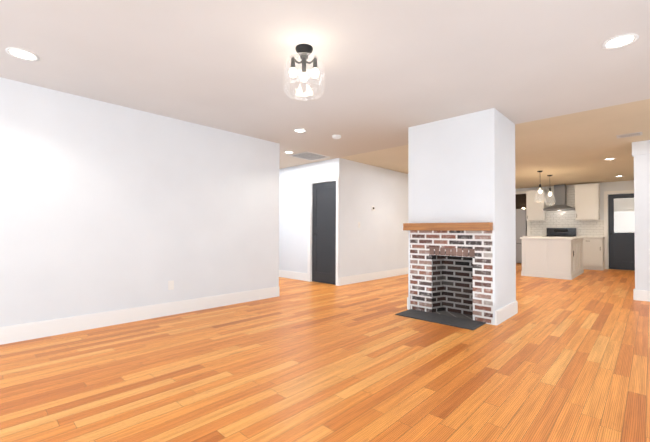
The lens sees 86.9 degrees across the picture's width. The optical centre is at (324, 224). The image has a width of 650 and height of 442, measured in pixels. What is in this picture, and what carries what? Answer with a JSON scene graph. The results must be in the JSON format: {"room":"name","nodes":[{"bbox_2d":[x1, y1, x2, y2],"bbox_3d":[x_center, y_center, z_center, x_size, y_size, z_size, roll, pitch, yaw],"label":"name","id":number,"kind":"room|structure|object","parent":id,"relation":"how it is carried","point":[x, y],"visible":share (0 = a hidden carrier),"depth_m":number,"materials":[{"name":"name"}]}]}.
{"room":"living room","nodes":[
{"label":"living room","id":0,"kind":"room"},
{"bbox_2d":[0,77,279,326],"bbox_3d":[-3.098,-0.134,3.166,0.120,2.475,6.710,-1,-1,44],"label":"wall","id":1,"kind":"structure","parent":0,"point":[105,206],"depth_m":3.90,"materials":[{"name":"white paint"}]},
{"bbox_2d":[0,286,278,344],"bbox_3d":[-3.052,1.023,3.099,0.020,0.160,6.710,-1,-1,44],"label":"baseboard","id":2,"kind":"structure","parent":1,"relation":"attached to","point":[27,331],"depth_m":3.87,"materials":[{"name":"white"}]},
{"bbox_2d":[168,280,173,289],"bbox_3d":[-1.928,0.757,4.293,0.010,0.114,0.070,-1,-1,44],"label":"outlet","id":3,"kind":"object","parent":1,"relation":"attached to","point":[170,285],"visible":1,"depth_m":4.29,"materials":[{"name":"white plastic"}]},
{"bbox_2d":[279,158,342,276],"bbox_3d":[-0.476,-0.054,7.413,2.170,2.475,0.120,-1,-1,44],"label":"wall","id":4,"kind":"structure","parent":0,"point":[293,209],"depth_m":7.42,"materials":[{"name":"white paint"}]},
{"bbox_2d":[279,270,306,280],"bbox_3d":[-0.834,1.106,7.633,1.330,0.160,0.020,-1,-1,44],"label":"baseboard","id":5,"kind":"structure","parent":4,"relation":"attached to","point":[293,275],"depth_m":7.48,"materials":[{"name":"white wood"}]},
{"bbox_2d":[307,175,338,285],"bbox_3d":[-0.006,0.113,6.948,0.848,2.130,0.142,-1,-1,44],"label":"door frame","id":6,"kind":"structure","parent":4,"relation":"attached to","point":[323,179],"depth_m":7.09,"materials":[{"name":"white wood"}]},
{"bbox_2d":[312,181,335,284],"bbox_3d":[-0.023,0.157,6.914,0.678,2.026,0.090,-1,-1,44],"label":"hall door","id":7,"kind":"structure","parent":4,"relation":"in","point":[324,233],"depth_m":6.93,"materials":[{"name":"grey wood"}]},
{"bbox_2d":[0,263,649,441],"bbox_3d":[2.208,1.191,5.265,9.800,0.060,17.700,-1,-1,44],"label":"floor","id":8,"kind":"structure","parent":0,"point":[551,360],"depth_m":2.56,"materials":[{"name":"brown wood"}]},
{"bbox_2d":[395,309,485,329],"bbox_3d":[1.374,1.133,4.149,0.970,0.012,0.392,-1,-1,44],"label":"hearth slab","id":9,"kind":"object","parent":8,"relation":"on","point":[469,324],"visible":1,"depth_m":4.08,"materials":[{"name":"stone"}]},
{"bbox_2d":[408,108,515,324],"bbox_3d":[1.817,-0.089,4.578,1.100,2.475,0.830,-1,-1,44],"label":"fireplace column","id":10,"kind":"structure","parent":8,"relation":"on","point":[461,168],"depth_m":4.21,"materials":[{"name":"white paint"}]},
{"bbox_2d":[403,222,492,230],"bbox_3d":[1.489,0.024,4.268,1.110,0.095,0.110,-1,-1,44],"label":"mantel","id":11,"kind":"object","parent":10,"relation":"attached to","point":[480,226],"visible":0.94,"depth_m":4.16,"materials":[{"name":"brown wood"}]},
{"bbox_2d":[410,230,492,324],"bbox_3d":[1.613,0.609,4.355,1.050,1.070,0.236,-1,-1,44],"label":"brick","id":12,"kind":"object","parent":10,"relation":"attached to","point":[423,241],"visible":0.79,"depth_m":4.22,"materials":[{"name":"brown brick"}]},
{"bbox_2d":[429,247,474,319],"bbox_3d":[1.646,0.716,4.331,0.580,0.855,0.261,-1,-1,44],"label":"firebox","id":13,"kind":"object","parent":10,"relation":"in","point":[452,283],"visible":0.9,"depth_m":4.42,"materials":[{"name":"brick"}]},
{"bbox_2d":[495,301,517,325],"bbox_3d":[2.218,1.063,4.174,0.020,0.160,0.830,-1,-1,44],"label":"baseboard","id":14,"kind":"structure","parent":10,"relation":"attached to","point":[504,313],"depth_m":4.12,"materials":[{"name":"white wood"}]},
{"bbox_2d":[516,209,526,262],"bbox_3d":[6.438,0.383,11.708,0.910,1.800,0.796,-1,-1,44],"label":"refrigerator","id":15,"kind":"object","parent":8,"relation":"on","point":[521,226],"visible":0.1,"depth_m":11.26,"materials":[{"name":"silver metal"}]},
{"bbox_2d":[521,240,583,279],"bbox_3d":[5.703,0.789,8.556,0.993,0.880,1.856,-1,-1,44],"label":"kitchen island","id":16,"kind":"object","parent":8,"relation":"on","point":[554,257],"depth_m":7.90,"materials":[{"name":"painted wood"},{"name":"stone countertop"}]},
{"bbox_2d":[520,236,583,239],"bbox_3d":[5.718,0.329,8.569,1.050,0.040,1.900,-1,-1,44],"label":"island countertop","id":17,"kind":"structure","parent":16,"relation":"on","point":[523,238],"depth_m":8.05,"materials":[{"name":"white stone"}]},
{"bbox_2d":[542,228,575,236],"bbox_3d":[6.991,0.677,10.232,0.752,1.170,0.716,-1,-1,44],"label":"range","id":18,"kind":"object","parent":8,"relation":"on","point":[561,232],"visible":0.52,"depth_m":10.39,"materials":[{"name":"black metal"}]},
{"bbox_2d":[574,236,604,269],"bbox_3d":[7.532,0.797,9.768,0.658,0.920,0.642,-1,-1,44],"label":"base cabinet","id":19,"kind":"object","parent":8,"relation":"on","point":[593,253],"visible":0.71,"depth_m":9.50,"materials":[{"name":"white wood"}]},
{"bbox_2d":[0,0,649,188],"bbox_3d":[2.219,-1.374,5.306,9.800,0.120,17.700,-1,-1,44],"label":"ceiling","id":20,"kind":"structure","parent":0,"point":[394,70],"depth_m":2.98,"materials":[{"name":"paint"}]},
{"bbox_2d":[5,47,38,60],"bbox_3d":[-2.434,-1.371,2.761,0.206,0.008,0.206,-1,-1,44],"label":"recessed light","id":21,"kind":"object","parent":20,"relation":"in","point":[19,53],"visible":1,"depth_m":2.76,"materials":[{"name":"white plastic"}]},
{"bbox_2d":[294,129,305,132],"bbox_3d":[-0.351,-1.329,4.837,0.176,0.008,0.176,-1,-1,44],"label":"recessed light","id":22,"kind":"object","parent":20,"relation":"in","point":[300,130],"visible":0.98,"depth_m":4.84,"materials":[{"name":"white plastic"}]},
{"bbox_2d":[283,44,324,100],"bbox_3d":[-0.162,-1.178,2.653,0.330,0.377,0.330,-1,-1,44],"label":"semi-flush ceiling light","id":23,"kind":"object","parent":20,"relation":"attached to","point":[304,51],"visible":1,"depth_m":2.64,"materials":[{"name":"clear glass"}]},
{"bbox_2d":[289,151,328,160],"bbox_3d":[-0.288,-1.298,6.514,0.500,0.014,0.600,-1,-1,44],"label":"ceiling vent","id":24,"kind":"object","parent":20,"relation":"in","point":[307,155],"visible":0.98,"depth_m":6.48,"materials":[{"name":"grey metal"}]},
{"bbox_2d":[332,135,340,138],"bbox_3d":[0.172,-1.308,5.111,0.136,0.035,0.136,-1,-1,44],"label":"smoke detector","id":25,"kind":"object","parent":20,"relation":"attached to","point":[336,136],"visible":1,"depth_m":5.07,"materials":[{"name":"white plastic"}]},
{"bbox_2d":[534,171,545,202],"bbox_3d":[5.027,-0.885,8.008,0.240,0.745,0.240,-1,-1,44],"label":"pendant light","id":26,"kind":"object","parent":20,"relation":"hanging from","point":[540,191],"visible":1,"depth_m":8.00,"materials":[{"name":"clear glass"}]},
{"bbox_2d":[545,175,555,204],"bbox_3d":[5.641,-0.873,8.597,0.240,0.745,0.240,-1,-1,44],"label":"pendant light","id":27,"kind":"object","parent":20,"relation":"hanging from","point":[550,194],"visible":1,"depth_m":8.58,"materials":[{"name":"clear glass"}]},
{"bbox_2d":[602,33,638,49],"bbox_3d":[2.183,-1.354,2.539,0.206,0.008,0.206,-1,-1,44],"label":"recessed light","id":28,"kind":"object","parent":20,"relation":"in","point":[619,41],"visible":1,"depth_m":2.54,"materials":[{"name":"white plastic"}]},
{"bbox_2d":[616,132,642,138],"bbox_3d":[4.433,-1.302,4.993,0.280,0.014,0.200,-1,-1,44],"label":"ceiling vent","id":29,"kind":"object","parent":20,"relation":"in","point":[629,135],"visible":1,"depth_m":4.97,"materials":[{"name":"grey metal"}]},
{"bbox_2d":[343,159,407,276],"bbox_3d":[2.917,-0.006,9.444,0.050,2.475,7.500,-1,-1,44],"label":"wall","id":30,"kind":"structure","parent":0,"point":[377,241],"depth_m":7.45,"materials":[{"name":"white paint"}]},
{"bbox_2d":[339,267,407,285],"bbox_3d":[2.896,1.150,9.358,0.020,0.160,7.620,-1,-1,44],"label":"baseboard","id":31,"kind":"structure","parent":30,"relation":"attached to","point":[346,280],"depth_m":7.34,"materials":[{"name":"white wood"}]},
{"bbox_2d":[515,194,525,208],"bbox_3d":[7.279,0.063,12.596,2.330,2.475,0.080,-1,-1,44],"label":"wall","id":32,"kind":"structure","parent":0,"point":[520,200],"depth_m":12.62,"materials":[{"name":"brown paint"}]},
{"bbox_2d":[515,180,633,268],"bbox_3d":[8.072,0.022,9.801,7.170,2.475,0.120,-1,-1,44],"label":"wall","id":33,"kind":"structure","parent":0,"point":[616,186],"depth_m":9.78,"materials":[{"name":"white paint"}]},
{"bbox_2d":[515,191,529,235],"bbox_3d":[6.212,0.088,11.473,1.130,2.380,0.018,-1,-1,44],"label":"door frame","id":34,"kind":"structure","parent":33,"relation":"attached to","point":[528,222],"depth_m":11.12,"materials":[{"name":"white wood"}]},
{"bbox_2d":[526,190,546,220],"bbox_3d":[6.659,-0.606,10.812,0.500,0.950,0.371,-1,-1,44],"label":"upper cabinet","id":35,"kind":"object","parent":33,"relation":"attached to","point":[535,211],"visible":0.92,"depth_m":10.70,"materials":[{"name":"white wood"}]},
{"bbox_2d":[543,184,574,210],"bbox_3d":[7.074,-0.823,10.336,0.760,0.773,0.496,-1,-1,44],"label":"range hood","id":36,"kind":"object","parent":33,"relation":"attached to","point":[560,195],"visible":0.92,"depth_m":10.30,"materials":[{"name":"silver metal"}]},
{"bbox_2d":[530,184,603,236],"bbox_3d":[7.290,-0.431,10.465,1.930,1.555,0.008,-1,-1,44],"label":"tile backsplash","id":37,"kind":"structure","parent":33,"relation":"attached to","point":[566,219],"depth_m":10.39,"materials":[{"name":"white tile"}]},
{"bbox_2d":[574,183,599,219],"bbox_3d":[7.595,-0.656,9.924,0.560,1.030,0.371,-1,-1,44],"label":"upper cabinet","id":38,"kind":"object","parent":33,"relation":"attached to","point":[587,201],"visible":1,"depth_m":9.79,"materials":[{"name":"white wood"}]},
{"bbox_2d":[604,190,633,268],"bbox_3d":[8.346,0.150,9.443,1.020,2.210,0.018,-1,-1,44],"label":"door frame","id":39,"kind":"structure","parent":33,"relation":"attached to","point":[606,217],"depth_m":9.75,"materials":[{"name":"white wood"}]},
{"bbox_2d":[608,193,634,269],"bbox_3d":[8.370,0.191,9.467,0.836,2.108,0.092,-1,-1,44],"label":"kitchen door","id":40,"kind":"structure","parent":33,"relation":"in","point":[621,251],"depth_m":9.59,"materials":[{"name":"grey wood"}]},
{"bbox_2d":[632,140,649,290],"bbox_3d":[5.880,-0.073,4.477,2.770,2.475,0.140,-1,-1,44],"label":"wall","id":41,"kind":"structure","parent":0,"point":[641,152],"depth_m":5.32,"materials":[{"name":"white paint"}]},
{"bbox_2d":[635,290,649,301],"bbox_3d":[5.841,1.083,4.408,2.750,0.160,0.020,-1,-1,44],"label":"baseboard","id":42,"kind":"structure","parent":41,"relation":"attached to","point":[642,295],"depth_m":5.29,"materials":[{"name":"white wood"}]},
{"label":"outside","id":43,"kind":"structure","parent":0,"visible":0},
{"bbox_2d":[608,193,633,264],"bbox_3d":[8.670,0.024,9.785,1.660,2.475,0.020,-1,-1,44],"label":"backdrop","id":44,"kind":"structure","parent":43,"point":[623,209],"depth_m":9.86,"materials":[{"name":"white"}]}
]}

